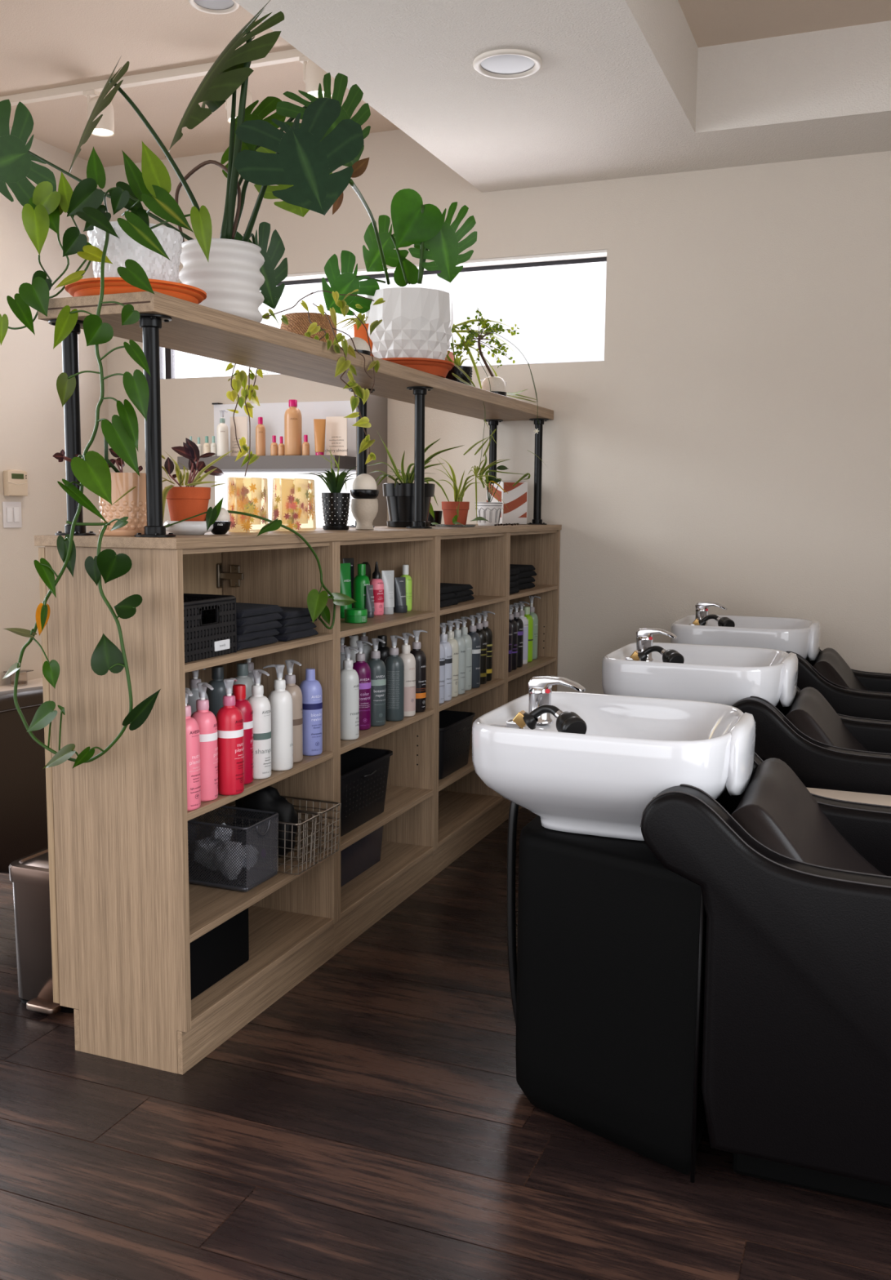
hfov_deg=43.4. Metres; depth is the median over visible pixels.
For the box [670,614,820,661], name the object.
basin
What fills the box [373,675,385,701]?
print
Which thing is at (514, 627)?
shampoo bottle
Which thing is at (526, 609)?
shampoo bottle
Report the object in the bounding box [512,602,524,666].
shampoo bottle
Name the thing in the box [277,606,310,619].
folded towel
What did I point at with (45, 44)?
ceiling
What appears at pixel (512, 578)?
folded towel
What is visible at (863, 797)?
side table
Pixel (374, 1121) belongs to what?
floor
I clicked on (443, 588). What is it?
folded towel
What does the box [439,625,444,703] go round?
shampoo bottle
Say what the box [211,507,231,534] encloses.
bowl
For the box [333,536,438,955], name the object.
shelf unit
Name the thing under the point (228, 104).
track light
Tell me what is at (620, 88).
ceiling
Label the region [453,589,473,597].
folded towel
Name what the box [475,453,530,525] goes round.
plant
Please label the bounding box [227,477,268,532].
vase
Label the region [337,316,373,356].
plant pot
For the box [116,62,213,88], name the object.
track light
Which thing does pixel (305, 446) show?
bottle
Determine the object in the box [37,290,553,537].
plant shelf
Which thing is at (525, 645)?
shampoo bottle
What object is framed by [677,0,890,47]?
ceiling
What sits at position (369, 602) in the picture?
tube
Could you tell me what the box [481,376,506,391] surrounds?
pot
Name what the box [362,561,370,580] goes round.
bottle
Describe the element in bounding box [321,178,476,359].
monstera plant
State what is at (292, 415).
bottle
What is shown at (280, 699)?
shampoo bottle
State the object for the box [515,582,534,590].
folded towel
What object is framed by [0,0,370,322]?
monstera plant
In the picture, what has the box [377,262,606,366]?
window
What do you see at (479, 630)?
shampoo bottle
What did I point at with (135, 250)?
pothos plant
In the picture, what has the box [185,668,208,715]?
shampoo bottle
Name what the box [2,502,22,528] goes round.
light switch
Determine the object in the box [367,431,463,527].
spider plant
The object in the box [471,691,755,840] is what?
basin
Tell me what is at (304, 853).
wire basket
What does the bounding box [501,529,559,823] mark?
shelf unit
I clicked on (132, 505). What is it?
plant
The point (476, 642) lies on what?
shampoo bottle
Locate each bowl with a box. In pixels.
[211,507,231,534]
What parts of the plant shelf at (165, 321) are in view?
post, post, post, post, post, post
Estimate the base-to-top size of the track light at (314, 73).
0.185 m
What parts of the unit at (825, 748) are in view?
arm, seat, arm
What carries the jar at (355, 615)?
on the shelf unit at (407, 820)
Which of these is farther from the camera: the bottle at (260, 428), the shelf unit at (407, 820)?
the bottle at (260, 428)
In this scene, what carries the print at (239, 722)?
attached to the shampoo bottle at (229, 719)
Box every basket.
[183,593,236,662]
[187,805,278,891]
[213,804,320,875]
[280,312,337,345]
[280,795,341,862]
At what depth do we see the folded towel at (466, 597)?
4.03 m
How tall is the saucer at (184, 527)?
0.032 m
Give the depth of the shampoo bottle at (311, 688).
2.95 m
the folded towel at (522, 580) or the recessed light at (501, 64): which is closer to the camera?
the recessed light at (501, 64)
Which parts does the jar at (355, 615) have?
lid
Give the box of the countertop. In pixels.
[34,524,561,549]
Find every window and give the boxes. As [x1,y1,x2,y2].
[159,248,606,379]
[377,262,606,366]
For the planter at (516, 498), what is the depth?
4.82 m
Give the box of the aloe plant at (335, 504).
[298,451,359,529]
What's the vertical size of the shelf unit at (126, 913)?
1.147 m
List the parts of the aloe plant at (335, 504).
pot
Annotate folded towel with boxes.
[201,602,283,617]
[201,612,282,626]
[236,620,282,634]
[236,628,279,642]
[236,635,278,650]
[273,628,318,641]
[274,622,316,634]
[275,614,316,626]
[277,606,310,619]
[440,582,472,592]
[440,584,457,594]
[440,591,456,600]
[440,598,457,607]
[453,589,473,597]
[454,595,474,602]
[509,564,534,572]
[509,568,519,575]
[509,574,518,581]
[509,580,518,587]
[509,586,519,593]
[515,570,536,578]
[515,576,534,584]
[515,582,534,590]
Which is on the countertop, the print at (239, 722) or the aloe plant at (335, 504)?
the aloe plant at (335, 504)
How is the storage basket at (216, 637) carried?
on the shelf unit at (126, 913)
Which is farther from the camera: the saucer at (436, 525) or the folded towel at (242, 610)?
the saucer at (436, 525)
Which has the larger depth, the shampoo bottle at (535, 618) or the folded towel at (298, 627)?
the shampoo bottle at (535, 618)
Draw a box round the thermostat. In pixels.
[3,469,28,496]
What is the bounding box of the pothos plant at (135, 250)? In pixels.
[0,141,355,768]
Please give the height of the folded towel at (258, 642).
0.020 m
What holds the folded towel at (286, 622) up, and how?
on the folded towel at (298, 627)
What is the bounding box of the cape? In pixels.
[233,786,297,859]
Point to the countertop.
(209, 540)
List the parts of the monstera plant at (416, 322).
stem, pot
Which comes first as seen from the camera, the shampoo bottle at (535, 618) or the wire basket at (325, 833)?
the wire basket at (325, 833)
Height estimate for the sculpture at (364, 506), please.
0.167 m
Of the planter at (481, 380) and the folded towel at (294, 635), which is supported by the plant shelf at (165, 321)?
the planter at (481, 380)
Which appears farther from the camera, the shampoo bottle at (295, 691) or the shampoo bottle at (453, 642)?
the shampoo bottle at (453, 642)
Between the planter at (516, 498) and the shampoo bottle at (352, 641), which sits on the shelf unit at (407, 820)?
the shampoo bottle at (352, 641)
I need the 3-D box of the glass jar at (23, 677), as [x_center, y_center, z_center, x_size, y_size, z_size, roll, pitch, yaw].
[-1.981,0.175,5.200,0.100,0.066,0.100,3,7,22]
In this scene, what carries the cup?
on the countertop
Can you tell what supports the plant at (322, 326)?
on the plant shelf at (165, 321)
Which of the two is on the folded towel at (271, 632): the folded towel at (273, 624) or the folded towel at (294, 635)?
the folded towel at (273, 624)
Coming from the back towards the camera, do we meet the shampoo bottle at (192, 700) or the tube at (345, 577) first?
the tube at (345, 577)
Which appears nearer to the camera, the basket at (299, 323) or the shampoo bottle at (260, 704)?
the shampoo bottle at (260, 704)
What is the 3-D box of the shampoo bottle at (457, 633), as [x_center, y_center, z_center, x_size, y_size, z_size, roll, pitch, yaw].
[0.043,0.057,3.968,0.064,0.268,0.060,1,7,1]
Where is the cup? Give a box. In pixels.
[427,511,442,526]
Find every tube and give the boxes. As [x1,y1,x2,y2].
[313,418,325,455]
[340,563,351,617]
[342,558,354,608]
[364,584,374,617]
[381,570,394,614]
[393,577,407,613]
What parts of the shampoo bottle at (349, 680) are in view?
pump stem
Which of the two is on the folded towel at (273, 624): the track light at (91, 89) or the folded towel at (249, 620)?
the folded towel at (249, 620)
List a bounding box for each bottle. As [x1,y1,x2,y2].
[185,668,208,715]
[185,687,200,810]
[191,682,218,801]
[196,437,202,455]
[203,435,210,453]
[205,666,229,716]
[210,435,217,456]
[215,677,244,795]
[216,409,228,456]
[231,662,253,699]
[232,684,253,784]
[244,657,260,684]
[247,669,271,779]
[255,417,265,455]
[262,664,293,770]
[270,435,278,455]
[278,435,284,455]
[284,399,302,455]
[284,659,302,763]
[299,668,322,755]
[302,435,309,455]
[340,635,351,670]
[340,646,359,740]
[346,635,359,663]
[352,563,369,608]
[352,640,372,730]
[358,632,372,662]
[362,561,370,580]
[367,638,386,726]
[369,561,383,615]
[377,635,389,662]
[384,635,404,721]
[398,632,415,716]
[400,564,412,611]
[409,629,427,712]
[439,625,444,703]
[440,622,453,701]
[446,620,462,697]
[453,618,466,694]
[460,616,471,690]
[466,614,481,688]
[475,612,487,684]
[480,610,494,680]
[507,606,513,671]
[508,604,518,670]
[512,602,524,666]
[517,600,528,664]
[522,606,533,662]
[528,595,539,659]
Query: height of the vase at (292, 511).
0.141 m
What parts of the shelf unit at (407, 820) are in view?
panel, door, rail, shelf, shelf, shelf, panel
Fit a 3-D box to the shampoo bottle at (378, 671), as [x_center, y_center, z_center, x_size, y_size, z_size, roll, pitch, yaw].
[-0.211,0.126,3.379,0.063,0.264,0.064,1,7,0]
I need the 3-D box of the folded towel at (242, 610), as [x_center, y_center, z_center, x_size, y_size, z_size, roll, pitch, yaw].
[-0.544,-0.075,2.703,0.240,0.020,0.184,3,7,22]
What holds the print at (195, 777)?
attached to the shampoo bottle at (193, 733)
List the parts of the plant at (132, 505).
stem, pot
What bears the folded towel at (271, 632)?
on the folded towel at (258, 642)
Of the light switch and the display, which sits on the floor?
the display
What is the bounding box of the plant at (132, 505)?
[53,435,146,536]
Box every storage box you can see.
[190,907,248,999]
[340,826,382,887]
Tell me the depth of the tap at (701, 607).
4.29 m
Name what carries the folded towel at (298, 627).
on the folded towel at (294, 635)
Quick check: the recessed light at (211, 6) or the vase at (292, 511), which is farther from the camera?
the recessed light at (211, 6)
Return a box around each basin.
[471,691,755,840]
[601,642,797,707]
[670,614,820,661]
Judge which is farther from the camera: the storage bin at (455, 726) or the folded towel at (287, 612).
the storage bin at (455, 726)
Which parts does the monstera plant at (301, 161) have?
stem, dead stem, pot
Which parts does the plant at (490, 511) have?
pot, stem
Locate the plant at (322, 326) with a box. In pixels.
[225,288,385,476]
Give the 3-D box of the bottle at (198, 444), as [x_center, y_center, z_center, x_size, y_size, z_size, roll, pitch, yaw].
[-1.185,-0.928,5.381,0.029,0.094,0.030,3,7,22]
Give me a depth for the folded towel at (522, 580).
4.67 m
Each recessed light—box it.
[188,0,239,14]
[472,48,542,79]
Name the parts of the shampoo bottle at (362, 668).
pump stem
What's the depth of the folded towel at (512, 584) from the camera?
4.43 m
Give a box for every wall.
[0,127,110,685]
[102,129,890,693]
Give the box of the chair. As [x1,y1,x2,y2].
[0,685,48,873]
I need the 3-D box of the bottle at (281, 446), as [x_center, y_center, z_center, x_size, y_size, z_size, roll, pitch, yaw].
[-0.764,-0.903,5.215,0.030,0.091,0.031,3,7,22]
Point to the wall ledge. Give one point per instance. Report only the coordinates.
(34, 682)
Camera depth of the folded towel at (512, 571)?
4.42 m
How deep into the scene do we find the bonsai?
4.31 m
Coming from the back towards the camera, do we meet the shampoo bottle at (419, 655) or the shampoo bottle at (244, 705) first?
the shampoo bottle at (419, 655)
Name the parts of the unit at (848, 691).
arm, seat, arm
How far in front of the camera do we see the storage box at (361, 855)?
3.43 m
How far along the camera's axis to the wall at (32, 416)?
5.29 m
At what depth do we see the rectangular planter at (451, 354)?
4.31 m
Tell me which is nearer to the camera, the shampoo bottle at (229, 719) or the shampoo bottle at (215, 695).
the shampoo bottle at (229, 719)
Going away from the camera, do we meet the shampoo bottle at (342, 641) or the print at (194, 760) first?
the print at (194, 760)
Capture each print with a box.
[189,755,200,772]
[190,729,200,806]
[235,719,244,791]
[255,747,271,753]
[262,710,271,773]
[324,436,347,452]
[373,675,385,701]
[386,671,399,708]
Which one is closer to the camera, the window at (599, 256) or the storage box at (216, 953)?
the storage box at (216, 953)
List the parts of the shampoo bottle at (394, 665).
pump stem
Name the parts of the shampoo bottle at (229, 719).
pump stem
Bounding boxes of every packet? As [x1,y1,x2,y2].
[194,836,217,870]
[211,822,231,844]
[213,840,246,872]
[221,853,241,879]
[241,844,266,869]
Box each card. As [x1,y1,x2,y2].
[230,416,248,456]
[324,416,348,456]
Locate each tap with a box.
[527,675,585,724]
[635,627,676,662]
[694,601,726,626]
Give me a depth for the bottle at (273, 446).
5.22 m
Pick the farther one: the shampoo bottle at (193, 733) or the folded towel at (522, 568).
the folded towel at (522, 568)
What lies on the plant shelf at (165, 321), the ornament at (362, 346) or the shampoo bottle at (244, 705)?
the ornament at (362, 346)
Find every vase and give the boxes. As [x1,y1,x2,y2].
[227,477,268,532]
[271,478,315,531]
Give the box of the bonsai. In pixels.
[447,306,519,395]
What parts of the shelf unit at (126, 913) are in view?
panel, door, panel, rail, shelf, shelf, shelf, panel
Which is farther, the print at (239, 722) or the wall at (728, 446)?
the wall at (728, 446)
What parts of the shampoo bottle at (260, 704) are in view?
pump stem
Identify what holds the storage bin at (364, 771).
on the shelf unit at (407, 820)
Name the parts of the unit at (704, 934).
arm, arm, seat, seat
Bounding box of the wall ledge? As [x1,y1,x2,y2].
[0,677,42,691]
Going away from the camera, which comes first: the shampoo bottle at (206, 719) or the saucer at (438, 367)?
the shampoo bottle at (206, 719)
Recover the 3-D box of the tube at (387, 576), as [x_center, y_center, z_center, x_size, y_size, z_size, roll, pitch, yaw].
[-0.182,-0.151,3.528,0.042,0.137,0.043,4,8,30]
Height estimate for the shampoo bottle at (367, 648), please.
0.272 m
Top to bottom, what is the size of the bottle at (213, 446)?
0.098 m
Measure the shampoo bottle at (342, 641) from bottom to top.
0.272 m
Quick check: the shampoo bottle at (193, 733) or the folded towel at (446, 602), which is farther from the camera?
the folded towel at (446, 602)
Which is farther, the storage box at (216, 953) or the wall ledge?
the wall ledge
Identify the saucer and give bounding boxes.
[65,276,206,304]
[163,520,213,534]
[380,357,453,377]
[435,524,475,527]
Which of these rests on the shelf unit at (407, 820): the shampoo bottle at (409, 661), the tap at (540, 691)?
the shampoo bottle at (409, 661)
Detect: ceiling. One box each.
[0,0,399,167]
[233,0,890,192]
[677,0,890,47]
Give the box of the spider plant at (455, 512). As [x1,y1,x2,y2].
[428,457,508,526]
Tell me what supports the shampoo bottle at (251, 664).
on the shelf unit at (126, 913)
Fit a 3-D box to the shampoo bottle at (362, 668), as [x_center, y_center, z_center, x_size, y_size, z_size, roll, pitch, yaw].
[-0.252,0.132,3.318,0.063,0.264,0.064,-1,7,-14]
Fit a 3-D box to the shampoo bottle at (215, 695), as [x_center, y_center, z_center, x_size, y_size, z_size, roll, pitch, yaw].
[-0.590,0.188,2.910,0.062,0.242,0.062,3,7,22]
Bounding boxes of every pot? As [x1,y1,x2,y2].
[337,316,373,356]
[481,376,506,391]
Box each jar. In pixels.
[3,668,34,685]
[344,608,367,623]
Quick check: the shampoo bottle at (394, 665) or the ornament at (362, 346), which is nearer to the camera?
the ornament at (362, 346)
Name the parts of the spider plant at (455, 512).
pot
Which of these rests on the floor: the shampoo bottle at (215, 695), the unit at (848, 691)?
the unit at (848, 691)
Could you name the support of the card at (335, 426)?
on the display
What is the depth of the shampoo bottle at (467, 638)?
4.04 m
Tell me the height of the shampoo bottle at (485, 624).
0.268 m
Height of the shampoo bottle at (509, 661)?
0.268 m
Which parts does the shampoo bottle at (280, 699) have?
pump stem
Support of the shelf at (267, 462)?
attached to the display
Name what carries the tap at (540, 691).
on the unit at (704, 934)
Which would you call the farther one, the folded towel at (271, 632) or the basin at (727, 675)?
the basin at (727, 675)
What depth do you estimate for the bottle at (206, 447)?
5.35 m
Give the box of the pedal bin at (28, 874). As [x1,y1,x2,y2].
[8,847,74,1014]
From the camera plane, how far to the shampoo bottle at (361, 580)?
3.41 m
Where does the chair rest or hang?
on the floor
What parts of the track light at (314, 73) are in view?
stem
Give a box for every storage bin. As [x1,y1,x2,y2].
[340,746,392,836]
[438,710,475,779]
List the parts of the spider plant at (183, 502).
stem, pot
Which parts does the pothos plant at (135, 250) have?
pot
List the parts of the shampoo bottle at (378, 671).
pump stem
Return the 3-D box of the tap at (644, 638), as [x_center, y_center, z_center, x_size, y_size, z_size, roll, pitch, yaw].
[0.623,0.014,3.321,0.122,0.099,0.057,3,7,22]
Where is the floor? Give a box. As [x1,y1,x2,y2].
[0,807,890,1279]
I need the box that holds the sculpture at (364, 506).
[350,473,378,529]
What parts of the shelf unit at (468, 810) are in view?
panel, shelf, shelf, rail, shelf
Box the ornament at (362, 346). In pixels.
[341,337,370,355]
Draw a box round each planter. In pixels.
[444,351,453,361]
[478,379,506,388]
[486,480,527,524]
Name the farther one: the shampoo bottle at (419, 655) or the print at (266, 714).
the shampoo bottle at (419, 655)
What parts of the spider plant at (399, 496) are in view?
pot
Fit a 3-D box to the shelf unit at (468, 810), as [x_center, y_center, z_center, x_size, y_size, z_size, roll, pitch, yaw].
[-0.064,0.186,4.091,0.363,1.147,0.714,3,7,22]
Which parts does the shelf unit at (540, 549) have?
panel, shelf, rail, shelf, panel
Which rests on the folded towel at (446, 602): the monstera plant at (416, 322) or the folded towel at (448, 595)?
the folded towel at (448, 595)
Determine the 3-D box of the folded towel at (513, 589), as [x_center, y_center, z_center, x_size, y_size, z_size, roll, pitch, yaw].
[0.186,-0.199,4.445,0.182,0.025,0.135,3,7,21]
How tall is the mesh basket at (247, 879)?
0.160 m
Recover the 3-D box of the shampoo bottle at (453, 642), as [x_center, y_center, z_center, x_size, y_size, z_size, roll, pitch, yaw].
[0.017,0.064,3.907,0.064,0.268,0.060,7,9,42]
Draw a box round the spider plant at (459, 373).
[444,319,543,467]
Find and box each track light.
[0,79,108,119]
[92,102,114,137]
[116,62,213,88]
[224,94,231,123]
[249,48,327,98]
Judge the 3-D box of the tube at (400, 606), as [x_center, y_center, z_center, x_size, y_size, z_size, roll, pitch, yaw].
[-0.145,-0.145,3.590,0.047,0.112,0.047,-5,9,-40]
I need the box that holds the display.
[177,394,387,529]
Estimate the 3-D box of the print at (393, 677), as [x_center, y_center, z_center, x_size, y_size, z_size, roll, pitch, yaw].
[-0.161,0.153,3.437,0.039,0.118,0.007,1,7,4]
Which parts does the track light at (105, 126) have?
stem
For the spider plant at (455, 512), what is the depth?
4.07 m
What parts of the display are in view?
panel, lit panel, frame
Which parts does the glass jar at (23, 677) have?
lid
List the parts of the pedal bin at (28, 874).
lid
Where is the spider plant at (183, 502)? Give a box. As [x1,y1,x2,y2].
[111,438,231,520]
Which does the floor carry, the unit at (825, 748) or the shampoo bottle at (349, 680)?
the unit at (825, 748)
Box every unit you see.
[38,541,337,1075]
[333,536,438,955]
[432,532,508,877]
[471,675,890,1207]
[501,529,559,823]
[601,627,890,795]
[670,601,890,720]
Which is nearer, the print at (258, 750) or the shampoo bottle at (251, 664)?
the print at (258, 750)
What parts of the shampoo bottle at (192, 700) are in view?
pump stem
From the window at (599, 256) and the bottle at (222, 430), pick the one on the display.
the bottle at (222, 430)
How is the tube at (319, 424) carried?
on the display
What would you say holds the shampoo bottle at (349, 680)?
on the shelf unit at (407, 820)
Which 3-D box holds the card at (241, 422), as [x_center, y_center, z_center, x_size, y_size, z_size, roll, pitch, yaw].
[-0.988,-0.971,5.352,0.094,0.191,0.040,3,7,22]
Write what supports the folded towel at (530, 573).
on the folded towel at (522, 580)
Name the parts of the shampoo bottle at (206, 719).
pump stem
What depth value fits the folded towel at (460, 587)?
4.04 m
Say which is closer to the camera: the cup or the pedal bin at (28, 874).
the pedal bin at (28, 874)
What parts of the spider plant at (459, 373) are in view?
pot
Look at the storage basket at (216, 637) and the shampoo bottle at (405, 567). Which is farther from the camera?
the shampoo bottle at (405, 567)
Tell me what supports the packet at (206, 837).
in the mesh basket at (247, 879)
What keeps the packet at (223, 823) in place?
on the packet at (206, 837)
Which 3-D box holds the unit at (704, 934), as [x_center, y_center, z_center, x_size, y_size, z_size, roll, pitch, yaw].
[0.644,0.541,2.219,1.146,0.889,0.584,3,7,22]
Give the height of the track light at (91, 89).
0.138 m
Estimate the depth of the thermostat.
5.16 m
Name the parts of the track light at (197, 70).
rail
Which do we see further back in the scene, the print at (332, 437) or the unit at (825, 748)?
the print at (332, 437)
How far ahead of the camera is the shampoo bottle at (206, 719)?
2.48 m
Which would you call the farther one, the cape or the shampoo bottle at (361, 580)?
the shampoo bottle at (361, 580)
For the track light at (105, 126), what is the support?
attached to the ceiling at (45, 44)
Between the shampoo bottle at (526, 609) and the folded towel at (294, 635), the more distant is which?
the shampoo bottle at (526, 609)
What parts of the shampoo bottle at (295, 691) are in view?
pump stem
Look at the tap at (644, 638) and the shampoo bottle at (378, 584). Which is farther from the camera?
the shampoo bottle at (378, 584)
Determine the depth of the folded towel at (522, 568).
4.66 m
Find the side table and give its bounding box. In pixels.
[806,787,890,806]
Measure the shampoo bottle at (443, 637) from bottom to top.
0.268 m
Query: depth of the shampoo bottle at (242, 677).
2.95 m
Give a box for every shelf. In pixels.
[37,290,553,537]
[177,454,355,471]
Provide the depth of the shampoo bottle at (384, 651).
3.62 m
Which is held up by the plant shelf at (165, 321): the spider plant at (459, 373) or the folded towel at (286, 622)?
the spider plant at (459, 373)

